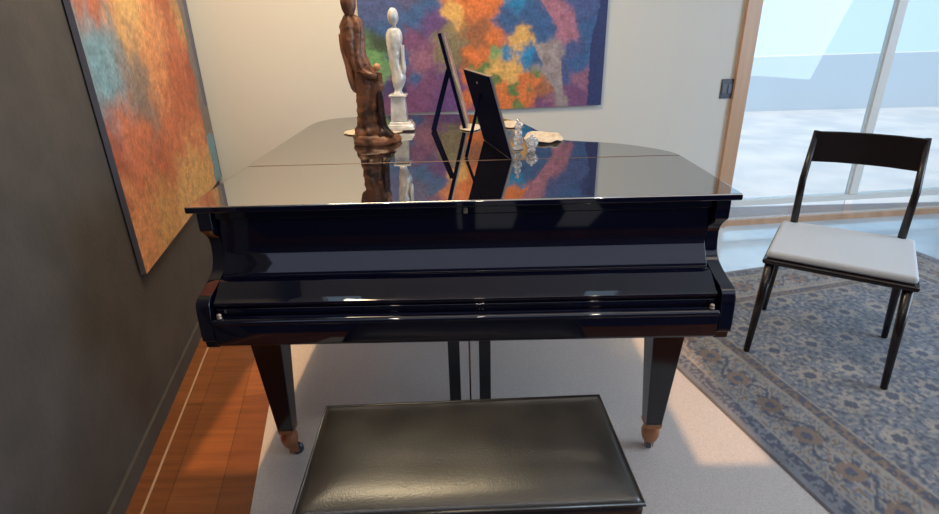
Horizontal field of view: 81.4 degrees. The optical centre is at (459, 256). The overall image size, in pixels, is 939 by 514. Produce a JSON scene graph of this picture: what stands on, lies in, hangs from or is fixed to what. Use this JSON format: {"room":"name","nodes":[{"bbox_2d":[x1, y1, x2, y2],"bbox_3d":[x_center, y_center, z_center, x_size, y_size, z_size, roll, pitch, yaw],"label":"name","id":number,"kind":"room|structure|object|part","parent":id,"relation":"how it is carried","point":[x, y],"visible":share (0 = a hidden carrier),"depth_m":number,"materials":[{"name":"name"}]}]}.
{"room":"music room","nodes":[
{"label":"music room","id":0,"kind":"room"},
{"bbox_2d":[0,0,219,513],"bbox_3d":[-1.375,-0.839,1.891,0.140,3.000,3.070,-6,24,-10],"label":"wall","id":1,"kind":"structure","parent":0,"point":[91,345],"depth_m":1.61,"materials":[{"name":"grey paint"}]},
{"bbox_2d":[63,0,221,274],"bbox_3d":[-1.413,-0.941,2.525,0.020,1.550,1.560,-6,24,-10],"label":"abstract painting","id":2,"kind":"object","parent":1,"relation":"attached to","point":[138,58],"visible":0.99,"depth_m":2.32,"materials":[{"name":"paint"}]},
{"bbox_3d":[-1.413,-0.941,2.525,0.020,1.550,1.560,-6,24,-10],"label":"stretcher frame","id":3,"kind":"part","parent":2,"relation":"part of","materials":[{"name":"black wood"}]},
{"bbox_2d":[107,321,201,513],"bbox_3d":[-1.255,0.503,2.466,0.012,0.075,3.020,-6,24,-10],"label":"baseboard","id":4,"kind":"structure","parent":1,"relation":"attached to","point":[122,499],"depth_m":2.06,"materials":[{"name":"grey paint"}]},
{"bbox_2d":[140,347,208,513],"bbox_3d":[-1.178,0.562,2.414,0.008,0.001,2.850,-6,24,-10],"label":"trim","id":5,"kind":"structure","parent":1,"relation":"attached to","point":[177,423],"depth_m":2.09,"materials":[{"name":"beige wood"}]},
{"bbox_2d":[186,0,745,183],"bbox_3d":[0.094,-1.516,3.365,3.409,3.000,0.140,-4,23,-4],"label":"wall","id":6,"kind":"structure","parent":0,"point":[271,70],"depth_m":3.44,"materials":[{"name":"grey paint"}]},
{"bbox_2d":[357,0,607,113],"bbox_3d":[0.150,-1.526,3.275,1.516,1.250,0.022,-4,23,-4],"label":"abstract painting","id":7,"kind":"object","parent":6,"relation":"attached to","point":[536,53],"visible":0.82,"depth_m":3.37,"materials":[{"name":"paint"}]},
{"bbox_2d":[719,79,733,98],"bbox_3d":[1.773,-1.116,3.615,0.084,0.124,0.012,-4,23,-4],"label":"wall switch","id":8,"kind":"object","parent":6,"relation":"attached to","point":[726,89],"visible":1,"depth_m":3.61,"materials":[{"name":"grey plastic"}]},
{"bbox_2d":[718,0,763,227],"bbox_3d":[1.846,-1.412,3.564,0.096,2.550,0.170,-4,23,-4],"label":"trim","id":9,"kind":"structure","parent":6,"relation":"attached to","point":[753,8],"depth_m":3.60,"materials":[{"name":"beige wood"}]},
{"bbox_2d":[125,202,938,513],"bbox_3d":[0.776,1.082,1.184,8.100,0.100,7.160,-1,23,1],"label":"floor","id":10,"kind":"structure","parent":0,"point":[210,465],"depth_m":2.10,"materials":[{"name":"brown wood"}]},
{"bbox_2d":[250,338,829,513],"bbox_3d":[0.184,0.514,2.421,1.980,0.006,2.200,-6,24,-10],"label":"area rug","id":11,"kind":"object","parent":10,"relation":"on","point":[700,461],"visible":0.44,"depth_m":2.23,"materials":[{"name":"beige carpet"}]},
{"bbox_2d":[184,114,742,453],"bbox_3d":[0.025,0.025,2.302,1.491,0.995,1.637,-1,23,1],"label":"grand piano","id":12,"kind":"object","parent":11,"relation":"on","point":[323,238],"visible":0.9,"depth_m":1.53,"materials":[{"name":"black paint"}]},
{"bbox_3d":[-0.697,0.014,1.635,0.038,0.368,0.400,-1,23,1],"label":"arm","id":13,"kind":"part","parent":12,"relation":"part of","materials":[{"name":"black paint"}]},
{"bbox_3d":[-0.619,0.379,1.845,0.112,0.484,0.112,-1,23,1],"label":"leg","id":14,"kind":"part","parent":12,"relation":"part of","materials":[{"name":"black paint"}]},
{"bbox_2d":[338,0,401,145],"bbox_3d":[-0.348,-0.733,2.100,0.209,0.579,0.163,-1,23,1],"label":"figurine","id":15,"kind":"object","parent":12,"relation":"on","point":[371,129],"visible":1,"depth_m":2.08,"materials":[{"name":"brown wood"}]},
{"bbox_2d":[344,129,402,134],"bbox_3d":[-0.381,-0.558,2.420,0.262,0.003,0.184,-1,23,1],"label":"doily","id":16,"kind":"object","parent":12,"relation":"on","point":[349,132],"visible":0.24,"depth_m":2.40,"materials":[{"name":"fabric"}]},
{"bbox_2d":[386,8,415,130],"bbox_3d":[-0.267,-0.805,2.356,0.123,0.495,0.099,-1,23,1],"label":"porcelain figurine","id":17,"kind":"object","parent":16,"relation":"on","point":[396,50],"visible":1,"depth_m":2.35,"materials":[{"name":"white ceramic"}]},
{"bbox_2d":[400,45,405,73],"bbox_3d":[-0.242,-0.845,2.332,0.021,0.115,0.032,-8,24,-15],"label":"drape","id":18,"kind":"object","parent":17,"relation":"hanging from","point":[402,49],"depth_m":2.32,"materials":[{"name":"ceramic"}]},
{"bbox_2d":[431,31,468,131],"bbox_3d":[-0.045,-0.791,2.440,0.170,0.402,0.278,-1,23,1],"label":"picture frame","id":19,"kind":"object","parent":12,"relation":"on","point":[450,73],"visible":1,"depth_m":2.39,"materials":[{"name":"silver metal"}]},
{"bbox_2d":[443,34,467,124],"bbox_3d":[-0.015,-0.796,2.449,0.103,0.378,0.233,-1,23,1],"label":"picture","id":20,"kind":"object","parent":19,"relation":"attached to","point":[450,73],"depth_m":2.38},
{"bbox_3d":[0.013,-0.533,2.368,1.490,0.019,1.076,-1,23,1],"label":"lid","id":21,"kind":"part","parent":12,"relation":"part of","materials":[{"name":"black paint"}]},
{"bbox_3d":[0.005,-0.142,1.519,1.368,0.029,0.056,-1,23,1],"label":"rail","id":22,"kind":"part","parent":12,"relation":"part of","materials":[{"name":"black paint"}]},
{"bbox_2d":[460,124,479,130],"bbox_3d":[0.049,-0.584,2.448,0.098,0.003,0.174,-1,23,1],"label":"doily","id":23,"kind":"object","parent":12,"relation":"on","point":[477,126],"visible":0.58,"depth_m":2.42,"materials":[{"name":"fabric"}]},
{"bbox_3d":[0.036,0.362,1.904,0.006,0.500,0.006,-1,23,1],"label":"pedal rod","id":24,"kind":"part","parent":12,"relation":"part of","materials":[{"name":"gold metal"}]},
{"bbox_2d":[463,68,513,158],"bbox_3d":[0.068,-0.521,1.962,0.155,0.276,0.369,-6,24,-11],"label":"picture frame","id":25,"kind":"object","parent":12,"relation":"on","point":[481,86],"visible":1,"depth_m":1.92,"materials":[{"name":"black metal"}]},
{"bbox_2d":[504,120,522,127],"bbox_3d":[0.237,-0.608,2.490,0.106,0.003,0.184,-1,23,1],"label":"doily","id":26,"kind":"object","parent":12,"relation":"on","point":[509,124],"visible":0.75,"depth_m":2.49,"materials":[{"name":"fabric"}]},
{"bbox_2d":[512,118,522,149],"bbox_3d":[0.214,-0.452,1.997,0.042,0.112,0.040,-1,23,1],"label":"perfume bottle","id":27,"kind":"object","parent":12,"relation":"on","point":[517,140],"visible":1,"depth_m":1.99,"materials":[{"name":"clear glass"}]},
{"bbox_2d":[525,134,538,150],"bbox_3d":[0.263,-0.415,1.976,0.047,0.058,0.048,-1,23,1],"label":"perfume bottle","id":28,"kind":"object","parent":12,"relation":"on","point":[531,142],"visible":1,"depth_m":1.96,"materials":[{"name":"clear glass"}]},
{"bbox_2d":[524,131,563,142],"bbox_3d":[0.333,-0.476,2.159,0.151,0.015,0.194,-4,23,-4],"label":"doily","id":29,"kind":"object","parent":12,"relation":"on","point":[548,137],"visible":0.83,"depth_m":2.19,"materials":[{"name":"fabric"}]},
{"bbox_3d":[0.667,0.350,1.818,0.112,0.484,0.112,-1,23,1],"label":"leg","id":30,"kind":"part","parent":12,"relation":"part of","materials":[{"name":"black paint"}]},
{"bbox_3d":[0.717,-0.018,1.606,0.038,0.368,0.400,-1,23,1],"label":"arm","id":31,"kind":"part","parent":12,"relation":"part of","materials":[{"name":"black paint"}]},
{"bbox_2d":[292,394,645,513],"bbox_3d":[0.021,0.676,1.414,0.755,0.496,0.377,-2,23,-1],"label":"piano bench","id":32,"kind":"object","parent":11,"relation":"on","point":[546,454],"visible":1,"depth_m":1.27,"materials":[{"name":"black leather"}]},
{"bbox_2d":[677,251,938,513],"bbox_3d":[2.110,0.492,2.312,2.200,0.006,2.300,-7,24,-12],"label":"patterned rug","id":33,"kind":"object","parent":10,"relation":"on","point":[807,391],"visible":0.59,"depth_m":2.27,"materials":[{"name":"fabric"}]},
{"bbox_2d":[743,130,931,389],"bbox_3d":[1.671,-0.033,2.388,0.536,0.921,0.581,14,28,33],"label":"chair","id":34,"kind":"object","parent":33,"relation":"on","point":[871,258],"visible":1,"depth_m":2.34,"materials":[{"name":"black wood"}]},
{"bbox_3d":[1.326,0.227,2.418,0.061,0.439,0.038,-5,23,-8],"label":"leg","id":35,"kind":"part","parent":34,"relation":"part of","materials":[{"name":"black wood"}]},
{"bbox_3d":[1.588,0.077,2.748,0.039,0.439,0.060,0,23,5],"label":"leg","id":36,"kind":"part","parent":34,"relation":"part of","materials":[{"name":"black wood"}]},
{"bbox_3d":[1.620,-0.355,2.569,0.037,0.470,0.113,14,28,33],"label":"post","id":37,"kind":"part","parent":34,"relation":"part of","materials":[{"name":"black wood"}]},
{"bbox_3d":[1.646,-0.010,2.361,0.530,0.025,0.490,14,28,33],"label":"seat frame","id":38,"kind":"part","parent":34,"relation":"part of","materials":[{"name":"black wood"}]},
{"bbox_3d":[1.645,-0.037,2.349,0.510,0.034,0.470,14,28,33],"label":"seat","id":39,"kind":"part","parent":34,"relation":"part of","materials":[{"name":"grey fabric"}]},
{"bbox_3d":[1.813,-0.478,2.432,0.400,0.140,0.052,14,28,33],"label":"backrest","id":40,"kind":"part","parent":34,"relation":"part of","materials":[{"name":"black wood"}]},
{"bbox_3d":[1.979,0.178,2.484,0.061,0.439,0.038,-5,23,-8],"label":"leg","id":41,"kind":"part","parent":34,"relation":"part of","materials":[{"name":"black wood"}]},
{"bbox_3d":[1.718,0.327,2.155,0.039,0.439,0.060,0,23,5],"label":"leg","id":42,"kind":"part","parent":34,"relation":"part of","materials":[{"name":"black wood"}]},
{"bbox_3d":[1.955,-0.269,2.344,0.037,0.470,0.113,14,28,33],"label":"post","id":43,"kind":"part","parent":34,"relation":"part of","materials":[{"name":"black wood"}]},
{"bbox_2d":[717,213,938,271],"bbox_3d":[2.992,-0.121,3.701,3.280,0.004,1.179,-1,23,1],"label":"floor tiles","id":44,"kind":"structure","parent":0,"point":[740,247],"depth_m":3.81,"materials":[{"name":"white tile"}]},
{"label":"outside","id":45,"kind":"structure","parent":0,"visible":0},
{"bbox_2d":[732,106,938,206],"bbox_3d":[5.629,-3.022,10.518,17.000,0.060,12.950,-1,23,1],"label":"patio","id":46,"kind":"structure","parent":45,"point":[773,147],"depth_m":6.19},
{"bbox_2d":[745,51,938,111],"bbox_3d":[7.200,-2.920,8.995,11.800,0.860,0.200,-1,23,1],"label":"wall","id":47,"kind":"structure","parent":46,"relation":"on","point":[813,81],"depth_m":8.92,"materials":[{"name":"white"}]},
{"bbox_3d":[3.210,-2.883,3.088,2.734,0.450,0.411,-1,23,1],"label":"wall","id":48,"kind":"structure","parent":0,"visible":0},
{"bbox_2d":[725,0,938,225],"bbox_3d":[3.321,-1.493,3.651,2.859,2.545,0.070,-4,23,-4],"label":"window","id":49,"kind":"structure","parent":48,"relation":"in","point":[897,15],"depth_m":4.01,"materials":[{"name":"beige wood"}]},
{"bbox_3d":[2.404,-0.355,4.047,0.943,0.101,0.006,-4,23,-4],"label":"pane","id":50,"kind":"part","parent":49,"relation":"part of","materials":[{"name":"clear glass"}]},
{"bbox_3d":[2.368,-1.488,3.563,0.943,2.276,0.006,-4,23,-4],"label":"pane","id":51,"kind":"part","parent":49,"relation":"part of","materials":[{"name":"clear glass"}]},
{"bbox_3d":[3.284,-0.340,4.137,2.712,0.045,0.070,-4,23,-4],"label":"rail","id":52,"kind":"part","parent":49,"relation":"part of","materials":[{"name":"beige wood"}]},
{"bbox_3d":[3.279,-0.477,4.084,2.712,0.040,0.060,-4,23,-4],"label":"kick rail","id":53,"kind":"part","parent":49,"relation":"part of","materials":[{"name":"white metal"}]}
]}

